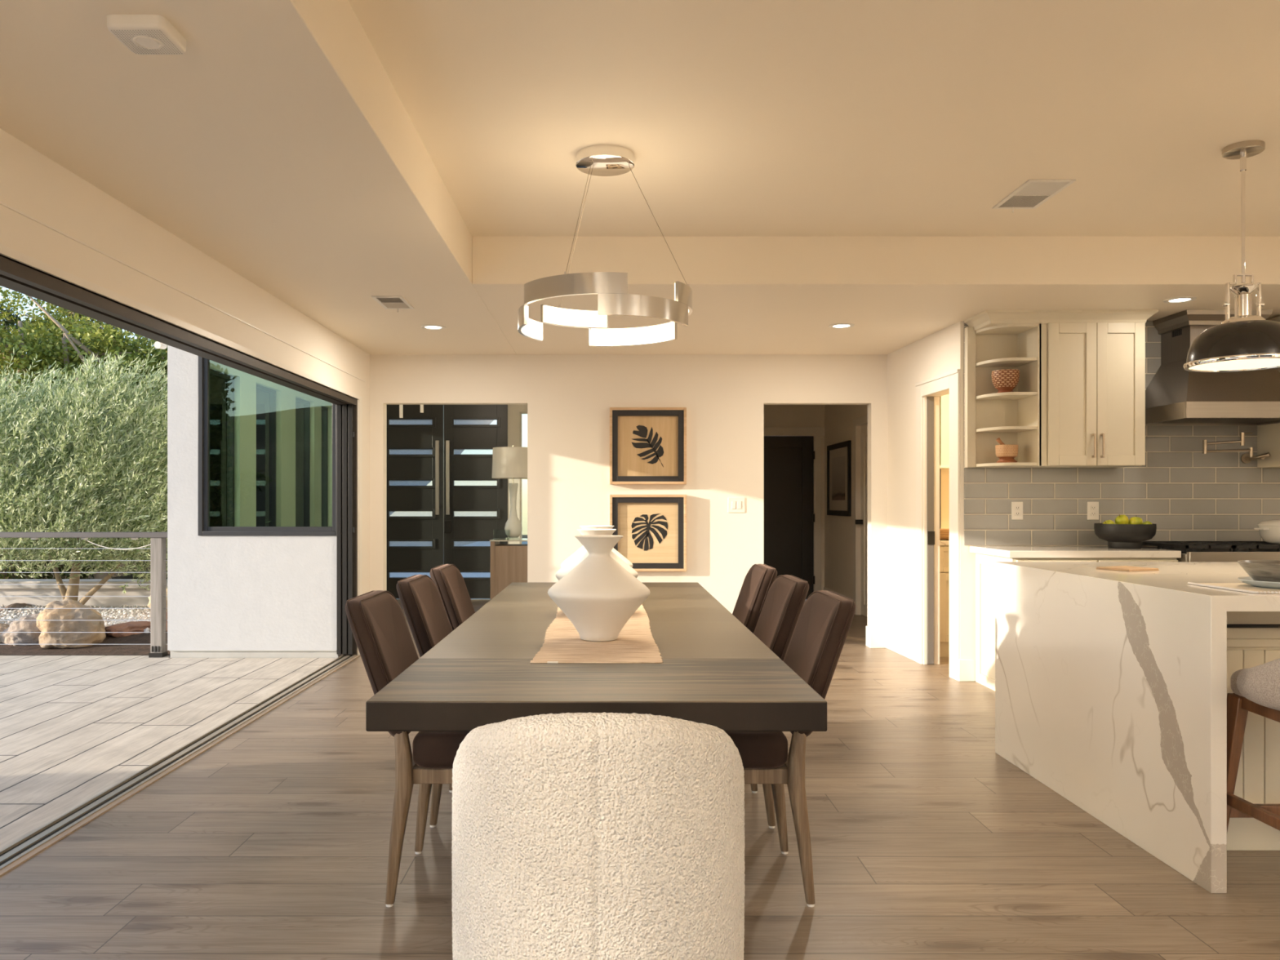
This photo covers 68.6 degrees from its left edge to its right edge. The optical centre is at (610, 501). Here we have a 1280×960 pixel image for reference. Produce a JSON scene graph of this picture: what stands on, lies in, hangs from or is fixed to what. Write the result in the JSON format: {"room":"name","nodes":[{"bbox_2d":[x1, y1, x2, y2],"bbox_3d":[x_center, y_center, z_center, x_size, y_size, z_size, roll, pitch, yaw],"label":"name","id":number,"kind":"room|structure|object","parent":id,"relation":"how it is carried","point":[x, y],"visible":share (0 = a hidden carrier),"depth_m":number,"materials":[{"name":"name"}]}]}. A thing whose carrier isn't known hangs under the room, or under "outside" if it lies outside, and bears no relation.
{"room":"dining room","nodes":[
{"label":"dining room","id":0,"kind":"room"},
{"bbox_2d":[0,632,170,654],"bbox_3d":[-8.230,1.392,10.018,9.540,0.616,4.965,0,0,0],"label":"ground","id":1,"kind":"structure","parent":0,"point":[141,638],"depth_m":7.71,"materials":[{"name":"soil"}]},
{"bbox_2d":[0,613,41,645],"bbox_3d":[-4.890,1.079,7.954,0.402,0.274,0.378,0,0,28],"label":"rock","id":2,"kind":"object","parent":1,"relation":"on","point":[28,623],"visible":0.44,"depth_m":7.82,"materials":[{"name":"grey stone"}]},
{"bbox_2d":[35,597,106,648],"bbox_3d":[-4.532,1.006,7.875,0.500,0.389,0.506,0,0,-34],"label":"rock","id":3,"kind":"object","parent":1,"relation":"on","point":[48,620],"visible":0.88,"depth_m":7.71,"materials":[{"name":"beige stone"}]},
{"bbox_2d":[0,604,150,633],"bbox_3d":[-5.373,1.104,8.871,3.722,0.152,1.559,0,0,0],"label":"gravel","id":4,"kind":"object","parent":1,"relation":"on","point":[110,616],"visible":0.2,"depth_m":8.94,"materials":[{"name":"grey gravel"}]},
{"bbox_2d":[0,578,167,606],"bbox_3d":[-4.925,1.117,9.750,3.050,0.605,0.300,0,0,0],"label":"wall","id":5,"kind":"structure","parent":1,"relation":"on","point":[8,587],"depth_m":9.65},
{"bbox_2d":[104,621,150,637],"bbox_3d":[-4.173,1.104,8.212,0.317,0.115,0.527,0,0,41],"label":"rock","id":6,"kind":"object","parent":1,"relation":"on","point":[131,626],"visible":0.64,"depth_m":8.07,"materials":[{"name":"brown stone"}]},
{"bbox_2d":[0,342,270,604],"bbox_3d":[-5.609,-0.172,9.281,4.498,2.735,2.210,0,0,-5],"label":"tree","id":7,"kind":"object","parent":1,"relation":"on","point":[36,500],"visible":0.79,"depth_m":8.88,"materials":[{"name":"green plant"}]},
{"bbox_2d":[0,128,369,594],"bbox_3d":[-2.085,-0.005,2.175,0.150,2.450,11.550,0,0,0],"label":"wall","id":8,"kind":"structure","parent":0,"point":[33,184],"depth_m":4.16,"materials":[{"name":"paint"}]},
{"bbox_2d":[0,254,357,656],"bbox_3d":[-2.086,0.198,3.125,0.148,2.045,8.650,0,0,0],"label":"trim","id":9,"kind":"structure","parent":8,"relation":"attached to","point":[16,276],"depth_m":4.22,"materials":[{"name":"brown metal"}]},
{"bbox_2d":[0,654,359,876],"bbox_3d":[-2.055,1.229,3.110,0.140,0.042,8.620,0,0,0],"label":"door track","id":10,"kind":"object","parent":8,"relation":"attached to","point":[15,854],"depth_m":4.09,"materials":[{"name":"metal"}]},
{"bbox_2d":[0,200,365,655],"bbox_3d":[-2.004,0.116,3.230,0.012,2.208,8.860,0,0,0],"label":"trim","id":11,"kind":"structure","parent":8,"relation":"attached to","point":[6,251],"depth_m":4.49,"materials":[{"name":"paint"}]},
{"bbox_2d":[167,345,337,650],"bbox_3d":[-2.822,-0.253,7.495,1.370,2.855,0.150,0,0,0],"label":"wall","id":12,"kind":"structure","parent":0,"point":[224,592],"depth_m":7.42,"materials":[{"name":"white paint"}]},
{"bbox_2d":[168,649,338,657],"bbox_3d":[-2.825,1.222,7.477,1.330,0.097,0.126,0,0,0],"label":"trim","id":13,"kind":"structure","parent":12,"relation":"attached to","point":[174,653],"depth_m":7.43,"materials":[{"name":"white paint"}]},
{"bbox_2d":[198,355,337,535],"bbox_3d":[-2.700,-0.467,7.444,1.125,1.467,0.072,0,0,0],"label":"window","id":14,"kind":"structure","parent":12,"relation":"in","point":[204,528],"depth_m":7.43,"materials":[{"name":"black metal"}]},
{"bbox_2d":[337,404,355,654],"bbox_3d":[-2.084,0.217,7.394,0.142,1.965,0.049,0,0,0],"label":"door","id":15,"kind":"structure","parent":12,"relation":"in","point":[345,413],"depth_m":7.37,"materials":[{"name":"black metal"}]},
{"bbox_2d":[17,419,493,578],"bbox_3d":[-32.300,-2.462,41.200,55.400,14.684,57.600,0,0,0],"label":"hillside","id":16,"kind":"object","parent":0,"point":[115,575],"depth_m":28.48,"materials":[{"name":"grey"}]},
{"bbox_2d":[0,303,35,453],"bbox_3d":[-14.545,-1.877,21.621,4.979,5.810,5.220,0,0,3],"label":"oak tree","id":17,"kind":"object","parent":16,"relation":"on","point":[6,321],"visible":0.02,"depth_m":21.98,"materials":[{"name":"green plant"}]},
{"bbox_2d":[0,441,119,655],"bbox_3d":[-8.406,0.546,12.968,2.687,3.224,2.378,0,0,4],"label":"shrub","id":18,"kind":"object","parent":16,"relation":"on","point":[2,575],"visible":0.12,"depth_m":12.85,"materials":[{"name":"green plant"}]},
{"bbox_2d":[0,285,132,477],"bbox_3d":[-10.711,-1.467,16.070,4.591,6.212,3.992,0,0,-37],"label":"oak tree","id":19,"kind":"object","parent":16,"relation":"on","point":[21,368],"visible":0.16,"depth_m":15.99,"materials":[{"name":"green plant"}]},
{"bbox_2d":[1,302,155,444],"bbox_3d":[-10.604,-2.454,21.425,5.406,6.371,5.494,0,0,8],"label":"oak tree","id":20,"kind":"object","parent":16,"relation":"on","point":[71,313],"visible":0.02,"depth_m":20.04,"materials":[{"name":"green plant"}]},
{"bbox_2d":[0,295,167,473],"bbox_3d":[-8.890,-1.325,16.391,4.011,5.707,3.152,0,0,12],"label":"oak tree","id":21,"kind":"object","parent":16,"relation":"on","point":[115,341],"visible":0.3,"depth_m":15.75,"materials":[{"name":"green plant"}]},
{"bbox_2d":[4,377,167,578],"bbox_3d":[-6.979,0.192,13.816,3.889,3.678,3.768,0,0,31],"label":"shrub","id":22,"kind":"object","parent":16,"relation":"on","point":[97,575],"visible":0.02,"depth_m":13.09,"materials":[{"name":"green plant"}]},
{"bbox_2d":[53,321,167,462],"bbox_3d":[-8.314,-1.577,17.829,4.244,5.812,4.041,0,0,30],"label":"oak tree","id":23,"kind":"object","parent":16,"relation":"on","point":[69,329],"visible":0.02,"depth_m":16.65,"materials":[{"name":"green plant"}]},
{"bbox_2d":[209,360,332,526],"bbox_3d":[-3.429,-0.230,9.785,0.157,2.900,4.430,0,0,0],"label":"wall","id":24,"kind":"structure","parent":0,"point":[245,384],"depth_m":9.53,"materials":[{"name":"paint"}]},
{"bbox_2d":[209,368,234,526],"bbox_3d":[-3.430,-0.080,8.065,0.060,2.100,0.810,0,0,0],"label":"window","id":25,"kind":"structure","parent":24,"relation":"in","point":[221,384],"depth_m":8.28,"materials":[{"name":"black glass"}]},
{"bbox_2d":[256,384,275,526],"bbox_3d":[-3.430,-0.080,9.195,0.060,2.100,0.670,0,0,0],"label":"window","id":26,"kind":"structure","parent":24,"relation":"in","point":[265,397],"depth_m":9.31,"materials":[{"name":"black glass"}]},
{"bbox_2d":[295,397,310,526],"bbox_3d":[-3.430,-0.080,10.285,0.060,2.100,0.630,0,0,0],"label":"window","id":27,"kind":"structure","parent":24,"relation":"in","point":[302,406],"depth_m":10.45,"materials":[{"name":"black glass"}]},
{"bbox_2d":[321,405,328,526],"bbox_3d":[-3.430,-0.080,11.065,0.060,2.100,0.410,0,0,0],"label":"window","id":28,"kind":"structure","parent":24,"relation":"in","point":[324,410],"depth_m":11.24,"materials":[{"name":"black glass"}]},
{"bbox_2d":[507,404,527,544],"bbox_3d":[-1.775,-0.230,11.825,3.150,2.900,0.150,0,0,0],"label":"wall","id":29,"kind":"structure","parent":0,"point":[513,411],"depth_m":11.75,"materials":[{"name":"paint"}]},
{"bbox_2d":[386,404,444,598],"bbox_3d":[-2.497,-0.006,11.732,0.800,2.437,0.125,0,0,0],"label":"door","id":30,"kind":"structure","parent":29,"relation":"in","point":[399,437],"depth_m":11.74,"materials":[{"name":"black paint"}]},
{"bbox_2d":[444,404,507,598],"bbox_3d":[-1.692,-0.006,11.732,0.798,2.437,0.125,0,0,0],"label":"door","id":31,"kind":"structure","parent":29,"relation":"in","point":[456,437],"depth_m":11.74,"materials":[{"name":"black paint"}]},
{"bbox_2d":[520,412,527,544],"bbox_3d":[-1.080,-0.105,11.825,0.120,2.050,0.050,0,0,0],"label":"window","id":32,"kind":"structure","parent":29,"relation":"in","point":[521,413],"depth_m":11.80,"materials":[{"name":"paint"}]},
{"bbox_2d":[369,354,887,627],"bbox_3d":[0.150,-0.005,7.890,4.320,2.450,0.120,0,0,0],"label":"wall","id":33,"kind":"structure","parent":0,"point":[569,398],"depth_m":7.83,"materials":[{"name":"paint"}]},
{"bbox_2d":[609,407,686,484],"bbox_3d":[0.310,-0.465,7.800,0.637,0.637,0.059,0,0,0],"label":"picture","id":34,"kind":"object","parent":33,"relation":"attached to","point":[648,445],"visible":1,"depth_m":7.80,"materials":[{"name":"beige paper"}]},
{"bbox_2d":[609,494,686,571],"bbox_3d":[0.310,0.258,7.800,0.637,0.637,0.059,0,0,0],"label":"picture","id":35,"kind":"object","parent":33,"relation":"attached to","point":[652,527],"visible":0.78,"depth_m":7.80,"materials":[{"name":"beige paper"}]},
{"bbox_2d":[728,497,744,512],"bbox_3d":[1.050,0.027,7.825,0.140,0.125,0.010,0,0,0],"label":"light switch","id":36,"kind":"object","parent":33,"relation":"attached to","point":[735,504],"visible":1,"depth_m":7.82,"materials":[{"name":"white plastic"}]},
{"bbox_2d":[0,598,1279,959],"bbox_3d":[1.350,1.280,4.200,9.700,0.120,15.600,0,0,0],"label":"floor","id":37,"kind":"structure","parent":0,"point":[272,842],"depth_m":3.17,"materials":[{"name":"brown wood"}]},
{"bbox_2d":[345,590,470,906],"bbox_3d":[-0.475,0.761,3.045,0.693,0.918,0.458,0,0,0],"label":"dining chair","id":38,"kind":"object","parent":37,"relation":"on","point":[377,622],"visible":0.44,"depth_m":2.84,"materials":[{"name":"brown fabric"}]},
{"bbox_2d":[395,574,452,827],"bbox_3d":[-0.475,0.761,3.735,0.693,0.918,0.458,0,0,0],"label":"dining chair","id":39,"kind":"object","parent":37,"relation":"on","point":[423,606],"visible":0.33,"depth_m":3.54,"materials":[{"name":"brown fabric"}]},
{"bbox_2d":[430,564,475,631],"bbox_3d":[-0.475,0.761,4.400,0.693,0.918,0.458,0,0,0],"label":"dining chair","id":40,"kind":"object","parent":37,"relation":"on","point":[450,583],"visible":0.25,"depth_m":4.26,"materials":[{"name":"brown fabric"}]},
{"bbox_2d":[489,537,527,599],"bbox_3d":[-0.930,0.818,10.430,0.770,0.805,0.480,0,0,0],"label":"console table","id":41,"kind":"object","parent":37,"relation":"on","point":[508,562],"visible":0.3,"depth_m":10.21,"materials":[{"name":"beige wood"}]},
{"bbox_2d":[491,444,527,539],"bbox_3d":[-1.075,-0.105,10.360,0.472,1.040,0.472,0,0,0],"label":"table lamp","id":42,"kind":"object","parent":41,"relation":"on","point":[508,462],"visible":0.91,"depth_m":10.18,"materials":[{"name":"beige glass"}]},
{"bbox_2d":[365,582,826,731],"bbox_3d":[-0.032,0.837,3.712,1.052,0.766,3.156,0,0,0],"label":"dining table","id":43,"kind":"object","parent":37,"relation":"on","point":[714,671],"visible":0.55,"depth_m":2.43,"materials":[{"name":"brown wood"}]},
{"bbox_2d":[529,604,662,663],"bbox_3d":[-0.039,0.451,3.756,0.378,0.004,2.248,0,0,0],"label":"table runner","id":44,"kind":"object","parent":43,"relation":"on","point":[635,642],"visible":0.58,"depth_m":2.94,"materials":[{"name":"fabric"}]},
{"bbox_2d":[555,528,638,580],"bbox_3d":[-0.056,0.281,3.800,0.336,0.339,0.336,0,0,0],"label":"vase","id":45,"kind":"object","parent":44,"relation":"on","point":[570,566],"visible":0.28,"depth_m":3.74,"materials":[{"name":"white ceramic"}]},
{"bbox_2d":[560,525,632,567],"bbox_3d":[-0.064,0.281,4.360,0.336,0.339,0.336,0,0,0],"label":"vase","id":46,"kind":"object","parent":44,"relation":"on","point":[620,555],"visible":0.18,"depth_m":4.31,"materials":[{"name":"white ceramic"}]},
{"bbox_2d":[547,534,650,641],"bbox_3d":[-0.038,0.281,3.070,0.336,0.339,0.336,0,0,0],"label":"vase","id":47,"kind":"object","parent":44,"relation":"on","point":[598,596],"visible":1,"depth_m":2.98,"materials":[{"name":"white ceramic"}]},
{"bbox_2d":[451,711,745,959],"bbox_3d":[-0.024,0.794,1.888,0.583,0.851,0.593,0,0,0],"label":"armchair","id":48,"kind":"object","parent":37,"relation":"on","point":[576,836],"visible":1,"depth_m":1.61,"materials":[{"name":"white fabric"}]},
{"bbox_2d":[732,564,777,633],"bbox_3d":[0.412,0.761,4.410,0.693,0.918,0.458,0,0,0],"label":"dining chair","id":49,"kind":"object","parent":37,"relation":"on","point":[758,580],"visible":0.22,"depth_m":4.25,"materials":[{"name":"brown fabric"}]},
{"bbox_2d":[750,574,808,828],"bbox_3d":[0.412,0.761,3.725,0.693,0.918,0.458,0,0,0],"label":"dining chair","id":50,"kind":"object","parent":37,"relation":"on","point":[785,598],"visible":0.27,"depth_m":3.53,"materials":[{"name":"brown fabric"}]},
{"bbox_2d":[724,590,855,906],"bbox_3d":[0.412,0.761,3.045,0.693,0.918,0.458,0,0,0],"label":"dining chair","id":51,"kind":"object","parent":37,"relation":"on","point":[825,618],"visible":0.57,"depth_m":2.83,"materials":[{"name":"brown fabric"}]},
{"bbox_2d":[939,539,949,657],"bbox_3d":[3.235,0.762,7.640,1.370,0.915,0.610,0,0,0],"label":"pantry cabinet","id":52,"kind":"object","parent":37,"relation":"on","point":[944,544],"visible":0.11,"depth_m":7.35,"materials":[{"name":"paint"}]},
{"bbox_2d":[975,553,1177,690],"bbox_3d":[2.983,0.782,6.054,1.014,0.875,0.650,0,0,0],"label":"base cabinet","id":53,"kind":"object","parent":37,"relation":"on","point":[984,563],"visible":0.21,"depth_m":6.18,"materials":[{"name":"paint"}]},
{"bbox_2d":[969,546,1181,557],"bbox_3d":[2.966,0.321,6.053,1.052,0.044,0.636,0,0,0],"label":"countertop","id":54,"kind":"structure","parent":53,"relation":"on","point":[1000,551],"depth_m":5.74,"materials":[{"name":"stone"}]},
{"bbox_2d":[1093,523,1156,548],"bbox_3d":[3.335,0.220,6.080,0.356,0.158,0.356,0,0,0],"label":"fruit bowl","id":55,"kind":"object","parent":54,"relation":"on","point":[1117,535],"visible":0.98,"depth_m":5.96,"materials":[{"name":"black ceramic"}]},
{"bbox_2d":[995,561,1279,893],"bbox_3d":[3.310,0.756,3.740,2.880,0.928,1.640,0,0,0],"label":"kitchen island","id":56,"kind":"object","parent":37,"relation":"on","point":[1112,687],"visible":0.89,"depth_m":3.36,"materials":[{"name":"stone"}]},
{"bbox_2d":[1095,565,1159,571],"bbox_3d":[2.215,0.286,4.020,0.170,0.010,0.170,0,0,-20],"label":"wooden cutting board","id":57,"kind":"object","parent":56,"relation":"on","point":[1122,568],"visible":1,"depth_m":3.97,"materials":[{"name":"beige wood"}]},
{"bbox_2d":[1187,582,1279,593],"bbox_3d":[2.328,0.288,3.153,0.565,0.007,0.355,0,0,0],"label":"mat","id":58,"kind":"object","parent":56,"relation":"on","point":[1242,587],"visible":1,"depth_m":3.15,"materials":[{"name":"fabric"}]},
{"bbox_2d":[1237,576,1279,588],"bbox_3d":[2.285,0.276,3.170,0.274,0.024,0.274,0,0,0],"label":"plate","id":59,"kind":"object","parent":58,"relation":"on","point":[1249,580],"visible":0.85,"depth_m":3.13,"materials":[{"name":"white ceramic"}]},
{"bbox_2d":[1237,560,1279,582],"bbox_3d":[2.278,0.242,3.170,0.264,0.074,0.264,0,0,0],"label":"bowl","id":60,"kind":"object","parent":59,"relation":"on","point":[1268,571],"visible":0.77,"depth_m":3.14,"materials":[{"name":"white ceramic"}]},
{"bbox_2d":[1142,541,1279,561],"bbox_3d":[3.955,0.713,5.989,0.910,0.895,0.742,0,0,0],"label":"gas range","id":61,"kind":"object","parent":37,"relation":"on","point":[1191,551],"visible":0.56,"depth_m":5.73,"materials":[{"name":"metal"}]},
{"bbox_2d":[1142,546,1277,553],"bbox_3d":[3.955,0.310,6.025,0.880,0.010,0.610,0,0,0],"label":"cooktop","id":62,"kind":"object","parent":61,"relation":"in","point":[1184,550],"depth_m":5.85,"materials":[{"name":"metal"}]},
{"bbox_2d":[1253,519,1279,543],"bbox_3d":[4.300,0.170,5.950,0.337,0.190,0.322,0,0,43],"label":"pot","id":63,"kind":"object","parent":61,"relation":"on","point":[1269,530],"visible":1,"depth_m":5.91,"materials":[{"name":"silver metal"}]},
{"bbox_2d":[1226,657,1279,831],"bbox_3d":[2.245,0.743,2.805,0.600,0.958,0.550,0,0,0],"label":"counter stool","id":64,"kind":"object","parent":37,"relation":"on","point":[1256,689],"visible":0.9,"depth_m":2.92,"materials":[{"name":"brown wood"}]},
{"bbox_2d":[0,0,1279,354],"bbox_3d":[2.020,-1.455,2.175,8.360,0.450,11.550,0,0,0],"label":"ceiling","id":65,"kind":"structure","parent":0,"point":[280,146],"depth_m":4.58,"materials":[{"name":"paint"}]},
{"bbox_2d":[106,14,186,54],"bbox_3d":[-1.205,-1.212,2.440,0.150,0.036,0.150,0,0,0],"label":"smoke detector","id":66,"kind":"object","parent":65,"relation":"attached to","point":[142,34],"visible":1,"depth_m":2.40,"materials":[{"name":"white plastic"}]},
{"bbox_2d":[371,296,414,312],"bbox_3d":[-1.337,-1.215,5.775,0.185,0.030,0.350,0,0,0],"label":"ceiling vent","id":67,"kind":"object","parent":65,"relation":"in","point":[397,303],"visible":1,"depth_m":5.77,"materials":[{"name":"white plastic"}]},
{"bbox_2d":[1163,296,1196,303],"bbox_3d":[3.460,-1.227,5.700,0.176,0.006,0.176,0,0,0],"label":"recessed light","id":68,"kind":"object","parent":65,"relation":"in","point":[1184,299],"visible":1,"depth_m":5.70,"materials":[{"name":"white plastic"}]},
{"bbox_2d":[764,404,824,590],"bbox_3d":[1.950,-0.230,11.730,1.700,2.900,0.140,0,0,0],"label":"wall","id":69,"kind":"structure","parent":0,"point":[775,415],"depth_m":11.66,"materials":[{"name":"paint"}]},
{"bbox_2d":[764,435,814,599],"bbox_3d":[2.129,0.198,11.665,0.812,2.029,0.060,0,0,0],"label":"door","id":70,"kind":"structure","parent":69,"relation":"in","point":[788,460],"depth_m":11.67,"materials":[{"name":"black paint"}]},
{"bbox_2d":[348,0,1279,236],"bbox_3d":[2.708,-1.590,0.850,6.984,0.180,8.900,0,0,0],"label":"ceiling","id":71,"kind":"structure","parent":0,"point":[736,117],"depth_m":3.59,"materials":[{"name":"paint"}]},
{"bbox_2d":[517,144,692,346],"bbox_3d":[-0.024,-1.118,4.060,0.752,0.762,0.752,0,0,0],"label":"ring chandelier","id":72,"kind":"object","parent":71,"relation":"hanging from","point":[611,288],"visible":1,"depth_m":3.94,"materials":[{"name":"silver metal"}]},
{"bbox_2d":[521,306,542,339],"bbox_3d":[-0.355,-0.778,4.090,0.059,0.074,0.375,0,0,5],"label":"diffuser","id":73,"kind":"object","parent":72,"relation":"attached to","point":[532,329],"depth_m":4.18,"materials":[{"name":"beige plastic"}]},
{"bbox_2d":[543,305,606,327],"bbox_3d":[-0.168,-0.862,4.368,0.317,0.075,0.044,0,0,-25],"label":"diffuser","id":74,"kind":"object","parent":72,"relation":"attached to","point":[557,316],"depth_m":4.38,"materials":[{"name":"beige plastic"}]},
{"bbox_2d":[591,321,673,344],"bbox_3d":[0.108,-0.778,4.358,0.415,0.074,0.072,0,0,24],"label":"diffuser","id":75,"kind":"object","parent":72,"relation":"attached to","point":[601,334],"depth_m":4.39,"materials":[{"name":"beige plastic"}]},
{"bbox_2d":[992,179,1075,213],"bbox_3d":[2.055,-1.485,4.570,0.220,0.030,0.420,0,0,0],"label":"ceiling vent","id":76,"kind":"object","parent":71,"relation":"in","point":[1033,193],"visible":1,"depth_m":4.55,"materials":[{"name":"white plastic"}]},
{"bbox_2d":[1183,139,1279,372],"bbox_3d":[2.672,-1.038,3.960,0.432,0.924,0.432,0,0,-3],"label":"dome pendant","id":77,"kind":"object","parent":71,"relation":"hanging from","point":[1245,341],"visible":1,"depth_m":3.92,"materials":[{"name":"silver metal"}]},
{"bbox_2d":[1189,358,1279,370],"bbox_3d":[2.672,-0.584,3.960,0.390,0.004,0.390,0,0,0],"label":"diffuser","id":78,"kind":"object","parent":77,"relation":"attached to","point":[1195,364],"depth_m":3.97,"materials":[{"name":"beige plastic"}]},
{"bbox_2d":[824,320,977,664],"bbox_3d":[2.590,-0.230,9.021,0.674,2.900,5.266,0,0,-3],"label":"wall","id":79,"kind":"structure","parent":0,"point":[941,352],"depth_m":7.48,"materials":[{"name":"paint"}]},
{"bbox_2d":[764,414,866,614],"bbox_3d":[2.145,0.145,10.430,1.030,2.150,2.460,0,0,0],"label":"trim","id":80,"kind":"structure","parent":79,"relation":"attached to","point":[817,432],"depth_m":11.64,"materials":[{"name":"paint"}]},
{"bbox_2d":[826,440,851,516],"bbox_3d":[2.644,-0.260,10.880,0.029,0.840,1.040,0,0,0],"label":"framed print","id":81,"kind":"object","parent":79,"relation":"attached to","point":[838,455],"visible":1,"depth_m":10.84,"materials":[{"name":"black wood"}]},
{"bbox_2d":[855,424,866,617],"bbox_3d":[2.685,0.198,9.710,0.110,2.029,0.814,0,0,0],"label":"door","id":82,"kind":"structure","parent":79,"relation":"in","point":[863,521],"depth_m":10.00,"materials":[{"name":"paint"}]},
{"bbox_2d":[866,626,915,661],"bbox_3d":[2.250,1.135,7.550,0.147,0.170,0.807,0,0,-3],"label":"baseboard","id":83,"kind":"structure","parent":79,"relation":"attached to","point":[902,644],"depth_m":7.68,"materials":[{"name":"paint"}]},
{"bbox_2d":[927,396,934,663],"bbox_3d":[2.398,0.214,7.125,0.052,2.000,0.230,0,0,0],"label":"door","id":84,"kind":"structure","parent":79,"relation":"in","point":[931,533],"depth_m":7.02,"materials":[{"name":"white paint"}]},
{"bbox_2d":[915,368,959,680],"bbox_3d":[2.410,0.158,6.768,0.142,2.125,0.772,0,0,-3],"label":"trim","id":85,"kind":"structure","parent":79,"relation":"attached to","point":[950,380],"depth_m":7.03,"materials":[{"name":"paint"}]},
{"bbox_2d":[939,394,949,528],"bbox_3d":[3.350,-0.005,8.010,1.700,2.450,0.120,0,0,0],"label":"wall","id":86,"kind":"structure","parent":0,"point":[944,400],"depth_m":7.95,"materials":[{"name":"paint"}]},
{"bbox_2d":[977,545,1107,546],"bbox_3d":[4.350,-0.005,6.440,3.700,2.450,0.120,0,0,0],"label":"wall","id":87,"kind":"structure","parent":0,"point":[978,545],"depth_m":6.38,"materials":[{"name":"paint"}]},
{"bbox_2d":[958,659,975,681],"bbox_3d":[2.433,1.145,6.373,0.135,0.150,0.014,0,0,0],"label":"baseboard","id":88,"kind":"structure","parent":87,"relation":"attached to","point":[966,668],"depth_m":6.37,"materials":[{"name":"paint"}]},
{"bbox_2d":[964,323,1041,467],"bbox_3d":[2.595,-0.706,6.215,0.379,0.948,0.311,0,0,0],"label":"open shelf unit","id":89,"kind":"object","parent":87,"relation":"attached to","point":[1012,417],"visible":0.98,"depth_m":6.32,"materials":[{"name":"paint"}]},
{"bbox_2d":[991,368,1019,392],"bbox_3d":[2.618,-0.790,6.215,0.174,0.155,0.174,0,0,0],"label":"wooden bowl","id":90,"kind":"object","parent":89,"relation":"on","point":[1005,380],"visible":0.86,"depth_m":6.15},
{"bbox_2d":[995,437,1017,462],"bbox_3d":[2.617,-0.340,6.200,0.145,0.169,0.140,0,0,0],"label":"mortar","id":91,"kind":"object","parent":89,"relation":"on","point":[1006,453],"visible":0.96,"depth_m":6.15,"materials":[{"name":"brown wood"}]},
{"bbox_2d":[1011,502,1022,519],"bbox_3d":[2.762,0.060,6.367,0.078,0.122,0.010,0,0,0],"label":"power outlet","id":92,"kind":"object","parent":87,"relation":"attached to","point":[1016,507],"visible":1,"depth_m":6.37,"materials":[{"name":"white plastic"}]},
{"bbox_2d":[1025,322,1145,467],"bbox_3d":[3.108,-0.706,6.191,0.676,0.948,0.361,0,0,0],"label":"upper cabinet","id":93,"kind":"object","parent":87,"relation":"attached to","point":[1092,399],"visible":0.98,"depth_m":6.05,"materials":[{"name":"paint"}]},
{"bbox_2d":[964,309,1158,331],"bbox_3d":[2.955,-1.191,6.185,1.106,0.078,0.370,0,0,0],"label":"trim","id":94,"kind":"structure","parent":93,"relation":"attached to","point":[988,317],"depth_m":6.04,"materials":[{"name":"paint"}]},
{"bbox_2d":[1087,502,1098,519],"bbox_3d":[3.277,0.060,6.367,0.078,0.122,0.010,0,0,0],"label":"power outlet","id":95,"kind":"object","parent":87,"relation":"attached to","point":[1092,507],"visible":1,"depth_m":6.37,"materials":[{"name":"white plastic"}]},
{"bbox_2d":[964,320,1279,545],"bbox_3d":[3.652,-0.465,6.376,2.495,1.526,0.008,0,0,0],"label":"backsplash","id":96,"kind":"structure","parent":87,"relation":"attached to","point":[1189,494],"depth_m":6.37,"materials":[{"name":"grey tile"}]},
{"bbox_2d":[1145,309,1279,426],"bbox_3d":[3.970,-0.873,6.075,0.840,0.712,0.591,0,0,0],"label":"range hood","id":97,"kind":"object","parent":87,"relation":"attached to","point":[1175,396],"visible":0.82,"depth_m":5.97,"materials":[{"name":"metal"}]},
{"bbox_2d":[1203,432,1270,463],"bbox_3d":[4.134,-0.358,6.232,0.430,0.194,0.279,0,0,0],"label":"pot filler","id":98,"kind":"object","parent":87,"relation":"attached to","point":[1246,458],"visible":1,"depth_m":6.19,"materials":[{"name":"silver metal"}]},
{"bbox_2d":[1257,315,1279,467],"bbox_3d":[4.997,-0.726,6.220,1.205,0.988,0.319,0,0,0],"label":"upper cabinet","id":99,"kind":"object","parent":87,"relation":"attached to","point":[1268,435],"visible":0.33,"depth_m":6.25,"materials":[{"name":"paint"}]},
{"label":"outside","id":100,"kind":"structure","parent":0,"visible":0},
{"bbox_2d":[390,541,527,577],"bbox_3d":[3.700,1.445,23.000,16.600,0.150,22.000,0,0,0],"label":"driveway","id":101,"kind":"structure","parent":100,"point":[477,543],"depth_m":17.94,"materials":[{"name":"grey concrete"}]},
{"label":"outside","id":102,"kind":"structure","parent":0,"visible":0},
{"bbox_2d":[5,534,527,655],"bbox_3d":[-30.000,4.320,0.000,180.000,0.200,240.000,0,0,0],"label":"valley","id":103,"kind":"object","parent":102,"point":[392,543],"depth_m":93.74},
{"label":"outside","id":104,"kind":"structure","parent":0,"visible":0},
{"bbox_2d":[0,655,336,850],"bbox_3d":[-8.062,1.288,0.770,11.875,0.105,13.540,0,0,0],"label":"patio","id":105,"kind":"structure","parent":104,"point":[73,728],"depth_m":5.44,"materials":[{"name":"grey tile"}]},
{"bbox_2d":[0,532,168,657],"bbox_3d":[-6.508,0.739,7.481,5.985,0.993,0.098,0,0,0],"label":"cable railing","id":106,"kind":"object","parent":105,"relation":"on","point":[157,544],"visible":0.97,"depth_m":7.45,"materials":[{"name":"black metal"}]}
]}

